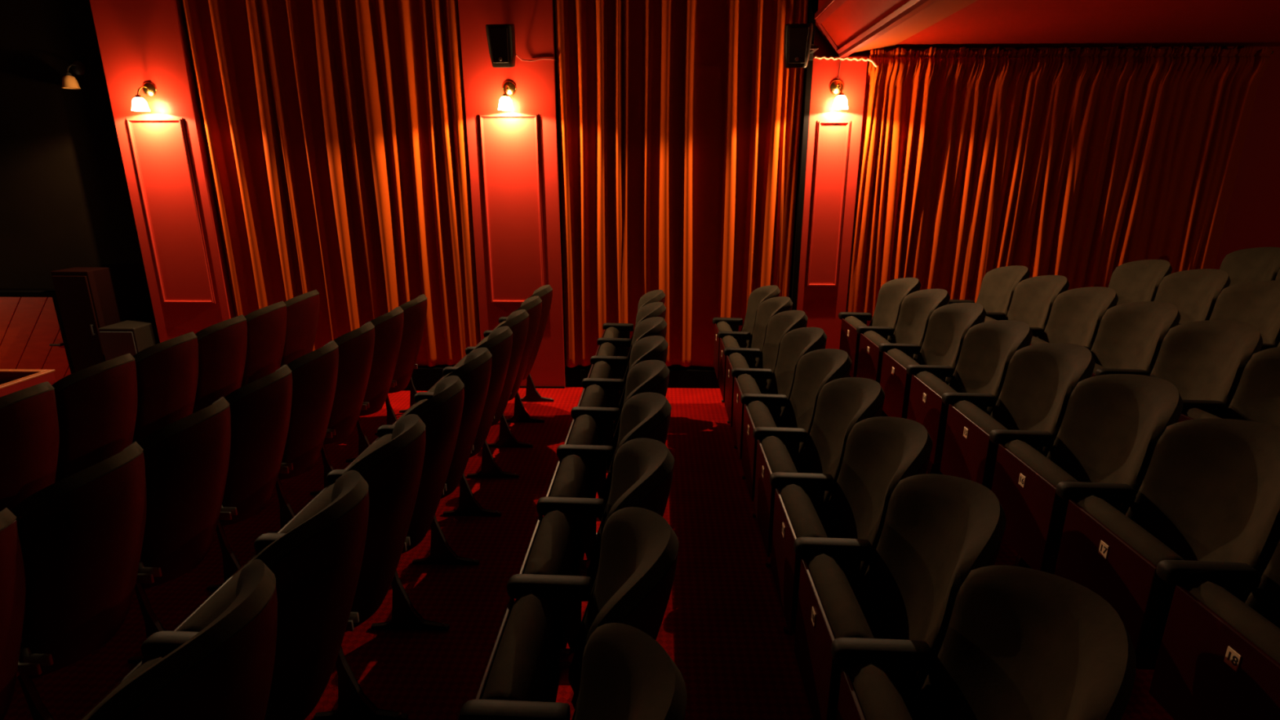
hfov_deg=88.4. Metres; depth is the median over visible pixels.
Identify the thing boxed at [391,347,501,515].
seat
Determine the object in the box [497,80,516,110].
wall lamp
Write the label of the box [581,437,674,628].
cushion
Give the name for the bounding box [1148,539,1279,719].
seat
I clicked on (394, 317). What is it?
cushion
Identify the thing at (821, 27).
trim
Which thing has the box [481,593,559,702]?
seat cushion
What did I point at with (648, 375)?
cushion
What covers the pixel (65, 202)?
wall
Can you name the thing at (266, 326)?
seat
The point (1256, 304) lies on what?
cushion
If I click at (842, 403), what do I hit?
cushion
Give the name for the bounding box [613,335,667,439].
cushion
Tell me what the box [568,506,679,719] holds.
cushion
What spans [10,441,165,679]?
seat
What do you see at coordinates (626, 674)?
cushion
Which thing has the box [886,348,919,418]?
seat cushion
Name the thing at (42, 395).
cushion
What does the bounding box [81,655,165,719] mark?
seat cushion
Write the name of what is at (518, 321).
cushion
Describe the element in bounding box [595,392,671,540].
cushion
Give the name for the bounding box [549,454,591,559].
seat cushion
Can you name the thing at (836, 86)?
wall lamp
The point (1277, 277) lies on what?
seat
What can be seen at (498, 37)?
grille
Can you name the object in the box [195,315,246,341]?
cushion
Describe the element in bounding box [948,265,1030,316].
seat
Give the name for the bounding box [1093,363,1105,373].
seat cushion
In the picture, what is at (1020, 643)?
seat
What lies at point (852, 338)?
seat cushion
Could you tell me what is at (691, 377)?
baseboard
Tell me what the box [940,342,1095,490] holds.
seat
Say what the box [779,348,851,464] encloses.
cushion
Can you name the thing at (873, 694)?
seat cushion
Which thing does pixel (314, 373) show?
seat
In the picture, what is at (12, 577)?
seat
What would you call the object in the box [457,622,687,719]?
seat
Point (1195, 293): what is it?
seat
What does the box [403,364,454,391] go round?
baseboard
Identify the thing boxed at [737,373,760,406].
seat cushion
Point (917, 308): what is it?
cushion
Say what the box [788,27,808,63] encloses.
grille
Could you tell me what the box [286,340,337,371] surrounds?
cushion
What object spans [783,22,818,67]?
loudspeaker
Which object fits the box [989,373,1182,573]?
seat
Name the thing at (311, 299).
cushion
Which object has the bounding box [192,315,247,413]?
seat
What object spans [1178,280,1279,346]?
seat
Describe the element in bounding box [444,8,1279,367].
wall
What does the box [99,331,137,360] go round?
grille
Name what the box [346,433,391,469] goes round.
seat cushion
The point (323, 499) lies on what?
seat cushion
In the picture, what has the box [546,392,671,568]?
seat
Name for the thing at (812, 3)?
trim
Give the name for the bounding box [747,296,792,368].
cushion
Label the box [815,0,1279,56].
ceiling
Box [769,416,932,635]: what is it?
seat
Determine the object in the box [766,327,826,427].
cushion
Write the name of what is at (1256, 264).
seat
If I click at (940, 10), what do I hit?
trim
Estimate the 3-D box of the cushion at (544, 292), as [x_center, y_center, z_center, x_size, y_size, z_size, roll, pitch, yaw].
[-0.862,-0.274,5.342,0.326,0.665,0.493,0,16,2]
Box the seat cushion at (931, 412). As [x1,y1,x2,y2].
[915,371,957,462]
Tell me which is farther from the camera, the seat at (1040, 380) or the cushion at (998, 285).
the cushion at (998, 285)
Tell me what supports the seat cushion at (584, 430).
on the seat at (591, 423)
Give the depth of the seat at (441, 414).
2.86 m
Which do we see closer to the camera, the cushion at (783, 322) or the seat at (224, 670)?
the seat at (224, 670)
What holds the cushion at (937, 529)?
on the seat at (937, 529)
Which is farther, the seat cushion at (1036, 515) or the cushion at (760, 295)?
the cushion at (760, 295)
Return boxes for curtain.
[182,0,480,366]
[553,0,808,367]
[846,45,1273,326]
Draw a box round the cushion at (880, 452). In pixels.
[820,416,932,594]
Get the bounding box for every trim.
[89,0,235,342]
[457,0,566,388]
[789,0,817,310]
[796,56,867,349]
[814,0,846,24]
[817,23,839,52]
[836,0,938,57]
[854,0,977,52]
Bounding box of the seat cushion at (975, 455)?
[953,400,1007,490]
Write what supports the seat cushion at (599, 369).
on the seat at (602, 366)
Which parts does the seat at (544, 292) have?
armrest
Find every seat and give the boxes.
[0,381,59,511]
[0,507,54,719]
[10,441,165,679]
[52,353,137,482]
[79,559,277,719]
[132,331,198,443]
[137,396,241,591]
[173,470,408,719]
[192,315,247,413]
[220,364,295,533]
[240,301,286,386]
[277,413,449,631]
[278,340,338,495]
[280,289,319,367]
[324,321,374,462]
[345,375,479,565]
[359,306,404,435]
[388,293,427,413]
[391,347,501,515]
[426,325,519,478]
[453,309,533,447]
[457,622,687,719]
[475,295,544,422]
[475,506,679,719]
[492,284,554,401]
[519,437,674,662]
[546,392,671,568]
[561,360,669,536]
[575,335,667,445]
[587,316,666,407]
[595,302,666,378]
[600,289,665,356]
[712,284,780,402]
[717,296,792,423]
[723,310,808,448]
[731,327,826,479]
[740,348,851,517]
[752,377,884,567]
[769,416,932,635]
[793,473,1006,719]
[831,564,1136,719]
[838,277,920,377]
[856,288,950,416]
[878,302,986,418]
[906,320,1032,474]
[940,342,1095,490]
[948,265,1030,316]
[984,275,1069,338]
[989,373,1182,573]
[1030,286,1118,351]
[1054,417,1279,669]
[1084,301,1180,377]
[1094,320,1262,417]
[1108,259,1172,305]
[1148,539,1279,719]
[1154,268,1230,323]
[1177,346,1279,426]
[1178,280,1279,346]
[1219,246,1279,286]
[1260,342,1279,351]
[1275,269,1279,280]
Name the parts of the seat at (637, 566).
armrest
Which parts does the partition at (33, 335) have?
latch handle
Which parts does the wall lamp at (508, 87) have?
lamp shade, plate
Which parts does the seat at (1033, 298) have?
armrest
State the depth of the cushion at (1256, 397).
2.91 m
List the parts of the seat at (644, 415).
armrest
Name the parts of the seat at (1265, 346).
armrest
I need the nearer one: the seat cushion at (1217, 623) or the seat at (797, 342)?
the seat cushion at (1217, 623)
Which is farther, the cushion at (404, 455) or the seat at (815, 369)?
the seat at (815, 369)
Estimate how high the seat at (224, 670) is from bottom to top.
1.065 m
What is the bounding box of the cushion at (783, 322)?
[756,310,808,394]
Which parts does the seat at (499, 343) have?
armrest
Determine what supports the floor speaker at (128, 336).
on the floor
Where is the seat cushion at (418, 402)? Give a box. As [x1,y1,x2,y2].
[393,399,427,425]
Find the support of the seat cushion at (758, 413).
on the seat at (815, 369)
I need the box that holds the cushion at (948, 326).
[915,302,986,385]
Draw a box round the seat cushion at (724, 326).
[716,320,732,331]
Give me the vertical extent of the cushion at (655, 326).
0.665 m
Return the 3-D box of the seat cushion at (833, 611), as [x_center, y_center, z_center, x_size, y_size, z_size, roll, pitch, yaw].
[0.604,0.872,2.010,0.135,0.400,0.416,0,16,2]
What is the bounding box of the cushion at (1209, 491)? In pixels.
[1125,417,1279,603]
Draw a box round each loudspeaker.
[485,23,515,67]
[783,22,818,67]
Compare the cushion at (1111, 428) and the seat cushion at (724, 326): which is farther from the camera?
the seat cushion at (724, 326)
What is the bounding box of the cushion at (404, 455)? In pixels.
[342,413,425,475]
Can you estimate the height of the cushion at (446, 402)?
0.665 m
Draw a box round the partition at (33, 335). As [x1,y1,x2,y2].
[0,290,75,382]
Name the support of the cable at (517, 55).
attached to the wall at (1253, 215)
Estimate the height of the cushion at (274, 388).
0.665 m
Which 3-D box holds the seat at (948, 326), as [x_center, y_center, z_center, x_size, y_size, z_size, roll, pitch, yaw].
[1.802,0.172,4.105,0.505,1.065,0.533,0,16,2]
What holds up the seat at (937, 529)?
on the floor
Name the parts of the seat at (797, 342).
armrest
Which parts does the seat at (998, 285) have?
armrest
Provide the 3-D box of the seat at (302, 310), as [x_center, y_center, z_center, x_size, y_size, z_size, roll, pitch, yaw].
[-2.871,-0.057,5.495,0.505,1.065,0.533,0,16,2]
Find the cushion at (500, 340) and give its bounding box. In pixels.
[469,325,512,353]
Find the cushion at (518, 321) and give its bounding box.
[491,309,528,332]
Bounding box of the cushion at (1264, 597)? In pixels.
[1244,539,1279,628]
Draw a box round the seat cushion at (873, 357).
[863,330,890,383]
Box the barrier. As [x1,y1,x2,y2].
[0,368,55,396]
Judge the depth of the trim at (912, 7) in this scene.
4.20 m
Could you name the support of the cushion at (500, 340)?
on the seat at (499, 343)
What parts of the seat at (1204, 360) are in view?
armrest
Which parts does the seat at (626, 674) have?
armrest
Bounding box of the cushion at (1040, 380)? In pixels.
[990,342,1095,457]
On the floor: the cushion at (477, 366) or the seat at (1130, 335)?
the seat at (1130, 335)
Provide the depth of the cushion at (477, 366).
3.25 m
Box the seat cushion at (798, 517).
[779,484,827,631]
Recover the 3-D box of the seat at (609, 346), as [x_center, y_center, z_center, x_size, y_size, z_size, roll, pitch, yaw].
[-0.071,0.115,4.707,0.505,1.065,0.533,0,16,2]
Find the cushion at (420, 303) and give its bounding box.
[398,293,426,310]
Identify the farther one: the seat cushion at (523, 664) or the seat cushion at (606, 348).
the seat cushion at (606, 348)
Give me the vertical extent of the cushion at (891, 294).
0.665 m
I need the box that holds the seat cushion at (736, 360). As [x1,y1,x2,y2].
[728,352,749,378]
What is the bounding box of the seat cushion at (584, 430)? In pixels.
[567,414,600,497]
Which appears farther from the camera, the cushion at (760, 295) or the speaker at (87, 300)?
the speaker at (87, 300)
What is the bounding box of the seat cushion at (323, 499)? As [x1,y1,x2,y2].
[280,483,334,533]
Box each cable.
[515,53,556,62]
[813,55,877,67]
[837,59,840,79]
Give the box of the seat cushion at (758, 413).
[747,400,776,492]
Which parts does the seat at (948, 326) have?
armrest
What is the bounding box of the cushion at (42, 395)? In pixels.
[0,381,54,408]
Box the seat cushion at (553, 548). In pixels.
[524,510,578,648]
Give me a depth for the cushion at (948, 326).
4.07 m
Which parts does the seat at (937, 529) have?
number plate, armrest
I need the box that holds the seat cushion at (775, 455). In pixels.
[760,435,797,552]
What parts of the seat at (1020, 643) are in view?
armrest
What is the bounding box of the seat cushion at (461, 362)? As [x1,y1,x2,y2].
[455,355,466,366]
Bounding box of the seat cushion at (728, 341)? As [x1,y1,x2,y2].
[722,335,739,347]
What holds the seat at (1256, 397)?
on the floor
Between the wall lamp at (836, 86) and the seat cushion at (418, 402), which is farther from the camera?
the wall lamp at (836, 86)
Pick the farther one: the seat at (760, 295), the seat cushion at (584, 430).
the seat at (760, 295)
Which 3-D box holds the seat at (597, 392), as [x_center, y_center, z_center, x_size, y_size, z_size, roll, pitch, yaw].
[-0.098,0.388,3.746,0.505,1.065,0.533,0,16,2]
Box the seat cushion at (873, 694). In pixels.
[848,662,912,719]
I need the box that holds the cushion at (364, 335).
[333,321,374,346]
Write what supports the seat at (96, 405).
on the floor
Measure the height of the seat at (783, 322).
1.065 m
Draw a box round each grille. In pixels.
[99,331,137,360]
[488,27,508,62]
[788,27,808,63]
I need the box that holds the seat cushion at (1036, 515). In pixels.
[1004,440,1078,573]
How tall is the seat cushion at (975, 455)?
0.400 m
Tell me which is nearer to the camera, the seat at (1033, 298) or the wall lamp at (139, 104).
the seat at (1033, 298)
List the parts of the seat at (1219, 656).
armrest, number plate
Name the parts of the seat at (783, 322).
armrest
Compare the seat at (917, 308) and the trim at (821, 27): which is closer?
the seat at (917, 308)
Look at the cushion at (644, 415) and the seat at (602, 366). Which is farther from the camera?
the seat at (602, 366)
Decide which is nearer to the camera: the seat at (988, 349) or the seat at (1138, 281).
the seat at (988, 349)
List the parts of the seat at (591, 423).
armrest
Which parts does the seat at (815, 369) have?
armrest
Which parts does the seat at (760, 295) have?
armrest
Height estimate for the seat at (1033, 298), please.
1.065 m
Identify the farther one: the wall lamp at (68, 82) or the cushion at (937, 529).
the wall lamp at (68, 82)
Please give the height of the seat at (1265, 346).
1.065 m
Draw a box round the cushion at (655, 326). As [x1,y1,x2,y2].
[618,316,666,405]
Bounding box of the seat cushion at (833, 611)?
[806,553,874,719]
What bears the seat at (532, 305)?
on the floor
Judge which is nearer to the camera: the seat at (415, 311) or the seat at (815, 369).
the seat at (815, 369)
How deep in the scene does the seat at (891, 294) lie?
5.04 m
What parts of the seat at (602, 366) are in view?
armrest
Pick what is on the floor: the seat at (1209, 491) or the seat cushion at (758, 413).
the seat at (1209, 491)
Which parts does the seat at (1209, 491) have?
armrest, number plate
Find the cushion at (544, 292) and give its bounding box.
[524,284,552,301]
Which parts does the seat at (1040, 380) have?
number plate, armrest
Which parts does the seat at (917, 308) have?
armrest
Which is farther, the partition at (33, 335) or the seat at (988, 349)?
the partition at (33, 335)
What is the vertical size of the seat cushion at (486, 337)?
0.400 m
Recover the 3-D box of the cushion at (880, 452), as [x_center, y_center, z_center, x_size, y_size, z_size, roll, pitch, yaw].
[0.866,0.554,2.432,0.326,0.665,0.493,0,16,2]
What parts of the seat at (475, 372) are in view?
armrest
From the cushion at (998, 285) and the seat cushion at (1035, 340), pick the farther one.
the cushion at (998, 285)
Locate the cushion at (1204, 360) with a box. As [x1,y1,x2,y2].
[1149,320,1262,417]
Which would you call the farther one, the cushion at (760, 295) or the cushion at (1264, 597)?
the cushion at (760, 295)
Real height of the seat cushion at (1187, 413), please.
0.400 m
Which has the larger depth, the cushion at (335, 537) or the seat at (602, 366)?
the seat at (602, 366)
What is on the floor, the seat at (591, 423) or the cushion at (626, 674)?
the seat at (591, 423)
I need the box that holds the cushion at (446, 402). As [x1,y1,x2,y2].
[400,375,464,419]
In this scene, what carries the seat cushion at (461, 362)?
on the seat at (517, 322)
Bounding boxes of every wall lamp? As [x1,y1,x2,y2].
[61,60,85,88]
[131,81,156,111]
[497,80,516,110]
[829,79,848,109]
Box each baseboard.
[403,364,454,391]
[565,365,719,388]
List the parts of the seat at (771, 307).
armrest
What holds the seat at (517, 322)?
on the floor
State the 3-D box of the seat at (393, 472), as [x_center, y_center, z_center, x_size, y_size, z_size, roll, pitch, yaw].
[-1.034,0.733,2.533,0.505,1.065,0.533,0,16,2]
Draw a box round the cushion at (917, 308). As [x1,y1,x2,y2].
[889,288,950,360]
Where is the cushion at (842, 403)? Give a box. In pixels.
[795,377,884,519]
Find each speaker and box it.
[50,266,123,372]
[98,320,159,360]
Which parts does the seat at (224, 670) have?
armrest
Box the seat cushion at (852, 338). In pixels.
[844,315,867,377]
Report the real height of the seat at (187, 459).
1.065 m
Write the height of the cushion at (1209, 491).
0.665 m
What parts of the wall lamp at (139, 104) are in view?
lamp shade, plate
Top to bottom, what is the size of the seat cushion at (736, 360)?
0.400 m
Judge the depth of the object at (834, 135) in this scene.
5.59 m
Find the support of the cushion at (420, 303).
on the seat at (415, 311)
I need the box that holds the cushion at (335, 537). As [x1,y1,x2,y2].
[252,470,368,568]
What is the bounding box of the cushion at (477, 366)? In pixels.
[440,347,492,380]
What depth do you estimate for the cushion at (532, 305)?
4.70 m
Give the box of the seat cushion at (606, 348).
[597,342,617,355]
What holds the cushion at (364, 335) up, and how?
on the seat at (356, 347)
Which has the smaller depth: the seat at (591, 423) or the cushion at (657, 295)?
the seat at (591, 423)
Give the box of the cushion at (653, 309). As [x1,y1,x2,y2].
[623,302,666,378]
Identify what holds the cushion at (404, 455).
on the seat at (393, 472)
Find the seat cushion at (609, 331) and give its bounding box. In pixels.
[603,326,621,337]
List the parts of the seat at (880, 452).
number plate, armrest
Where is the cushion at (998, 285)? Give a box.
[976,265,1030,316]
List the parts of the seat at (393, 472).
armrest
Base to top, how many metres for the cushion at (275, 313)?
0.665 m
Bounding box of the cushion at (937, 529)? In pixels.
[855,473,1006,712]
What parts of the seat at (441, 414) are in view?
armrest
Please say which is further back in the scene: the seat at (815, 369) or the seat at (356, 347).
the seat at (356, 347)
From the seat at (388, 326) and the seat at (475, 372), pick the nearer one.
the seat at (475, 372)
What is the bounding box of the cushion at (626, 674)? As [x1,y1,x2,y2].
[574,622,687,719]
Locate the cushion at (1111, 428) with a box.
[1046,373,1182,515]
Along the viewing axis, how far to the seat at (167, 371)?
3.83 m
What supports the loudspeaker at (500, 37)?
attached to the wall at (1253, 215)
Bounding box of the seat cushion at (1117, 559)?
[1075,495,1183,669]
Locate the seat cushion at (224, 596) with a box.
[177,557,254,631]
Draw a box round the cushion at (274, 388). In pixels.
[224,364,291,405]
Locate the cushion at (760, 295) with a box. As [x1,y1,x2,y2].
[740,284,780,347]
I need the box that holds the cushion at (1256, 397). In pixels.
[1222,346,1279,426]
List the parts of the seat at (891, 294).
armrest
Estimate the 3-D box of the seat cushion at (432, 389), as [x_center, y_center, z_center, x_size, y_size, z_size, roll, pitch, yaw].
[-1.152,0.318,3.958,0.135,0.400,0.416,0,16,2]
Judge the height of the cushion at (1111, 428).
0.665 m
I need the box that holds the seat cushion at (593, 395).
[580,384,608,445]
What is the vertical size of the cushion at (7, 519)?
0.665 m
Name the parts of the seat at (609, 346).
armrest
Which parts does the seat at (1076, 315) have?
armrest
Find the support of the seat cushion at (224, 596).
on the seat at (316, 566)
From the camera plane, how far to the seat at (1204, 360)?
3.27 m
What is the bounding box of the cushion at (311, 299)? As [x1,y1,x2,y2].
[284,289,319,307]
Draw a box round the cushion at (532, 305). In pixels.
[509,295,542,315]
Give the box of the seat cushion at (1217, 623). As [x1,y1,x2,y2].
[1184,580,1279,663]
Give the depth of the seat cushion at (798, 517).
2.40 m
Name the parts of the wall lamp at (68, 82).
lamp shade, plate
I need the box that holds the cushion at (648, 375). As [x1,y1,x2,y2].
[606,360,669,479]
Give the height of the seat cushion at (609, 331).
0.400 m
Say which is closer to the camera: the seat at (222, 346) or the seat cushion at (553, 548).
the seat cushion at (553, 548)
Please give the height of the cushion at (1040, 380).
0.665 m
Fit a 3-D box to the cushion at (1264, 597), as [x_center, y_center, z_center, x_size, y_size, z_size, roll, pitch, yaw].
[1.821,0.669,1.625,0.326,0.665,0.493,0,16,2]
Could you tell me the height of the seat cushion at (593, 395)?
0.400 m
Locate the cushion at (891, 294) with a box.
[868,277,920,342]
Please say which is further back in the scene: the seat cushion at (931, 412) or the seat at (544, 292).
the seat at (544, 292)
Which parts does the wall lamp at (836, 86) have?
plate, lamp shade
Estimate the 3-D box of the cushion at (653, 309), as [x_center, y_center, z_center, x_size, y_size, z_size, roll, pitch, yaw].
[0.018,-0.072,4.631,0.326,0.665,0.493,0,16,2]
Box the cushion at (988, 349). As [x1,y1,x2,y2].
[948,320,1032,415]
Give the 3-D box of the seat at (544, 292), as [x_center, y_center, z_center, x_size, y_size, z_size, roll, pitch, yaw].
[-0.951,-0.087,5.418,0.505,1.065,0.533,0,16,2]
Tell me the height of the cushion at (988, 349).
0.665 m
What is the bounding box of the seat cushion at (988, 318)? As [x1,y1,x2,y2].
[984,315,996,321]
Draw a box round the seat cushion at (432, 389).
[428,373,449,391]
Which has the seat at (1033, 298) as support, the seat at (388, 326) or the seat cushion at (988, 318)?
the seat cushion at (988, 318)
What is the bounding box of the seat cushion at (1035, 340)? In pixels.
[1031,336,1048,344]
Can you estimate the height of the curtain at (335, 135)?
3.650 m
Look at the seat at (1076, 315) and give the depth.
4.25 m
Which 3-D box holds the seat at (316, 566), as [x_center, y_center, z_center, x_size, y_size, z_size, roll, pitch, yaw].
[-1.048,0.869,2.052,0.505,1.065,0.533,0,16,2]
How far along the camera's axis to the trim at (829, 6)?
4.88 m
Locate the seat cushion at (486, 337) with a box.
[475,335,488,346]
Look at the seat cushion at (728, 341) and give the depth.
4.87 m
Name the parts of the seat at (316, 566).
armrest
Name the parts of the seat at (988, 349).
number plate, armrest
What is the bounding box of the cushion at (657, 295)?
[626,289,665,356]
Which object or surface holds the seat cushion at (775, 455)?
on the seat at (842, 403)
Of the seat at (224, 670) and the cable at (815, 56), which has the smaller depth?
the seat at (224, 670)
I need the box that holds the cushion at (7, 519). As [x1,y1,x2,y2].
[0,507,16,531]
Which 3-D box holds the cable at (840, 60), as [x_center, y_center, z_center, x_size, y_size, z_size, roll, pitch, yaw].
[1.611,-2.342,5.324,0.017,0.166,0.008,0,16,2]
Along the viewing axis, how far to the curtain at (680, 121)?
5.60 m
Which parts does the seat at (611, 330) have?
armrest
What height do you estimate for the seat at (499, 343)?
1.065 m
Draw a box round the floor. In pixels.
[3,386,1173,719]
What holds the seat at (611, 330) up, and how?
on the floor
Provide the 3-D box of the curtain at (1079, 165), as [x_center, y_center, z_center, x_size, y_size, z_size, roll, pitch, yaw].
[3.433,-1.312,5.576,3.175,2.454,0.130,0,16,2]
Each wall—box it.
[0,0,155,321]
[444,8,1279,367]
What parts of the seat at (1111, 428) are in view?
armrest, number plate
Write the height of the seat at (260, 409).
1.065 m
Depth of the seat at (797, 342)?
3.95 m
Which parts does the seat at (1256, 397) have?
armrest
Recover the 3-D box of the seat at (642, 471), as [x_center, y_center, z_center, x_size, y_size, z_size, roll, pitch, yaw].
[-0.140,0.798,2.303,0.505,1.065,0.533,0,16,2]
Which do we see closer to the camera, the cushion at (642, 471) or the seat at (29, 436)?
the cushion at (642, 471)
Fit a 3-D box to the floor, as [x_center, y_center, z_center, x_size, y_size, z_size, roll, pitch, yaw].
[0.066,1.163,2.804,18.000,0.690,7.760,0,16,2]
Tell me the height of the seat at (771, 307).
1.065 m
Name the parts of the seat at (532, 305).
armrest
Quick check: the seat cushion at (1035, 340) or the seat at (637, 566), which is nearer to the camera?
the seat at (637, 566)
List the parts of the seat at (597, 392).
armrest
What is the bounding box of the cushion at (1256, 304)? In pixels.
[1209,280,1279,346]
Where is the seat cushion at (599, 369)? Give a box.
[589,360,613,407]
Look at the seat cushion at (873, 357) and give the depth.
4.49 m
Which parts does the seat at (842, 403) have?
armrest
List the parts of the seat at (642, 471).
armrest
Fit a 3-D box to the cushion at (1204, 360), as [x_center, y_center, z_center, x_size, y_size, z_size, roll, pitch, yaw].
[2.779,0.140,3.267,0.326,0.665,0.493,0,16,2]
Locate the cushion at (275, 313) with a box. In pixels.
[244,301,286,322]
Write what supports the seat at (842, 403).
on the floor
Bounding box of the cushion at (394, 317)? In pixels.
[369,306,403,326]
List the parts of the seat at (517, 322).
armrest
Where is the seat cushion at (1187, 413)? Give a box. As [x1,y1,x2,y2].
[1182,408,1222,419]
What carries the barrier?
on the floor

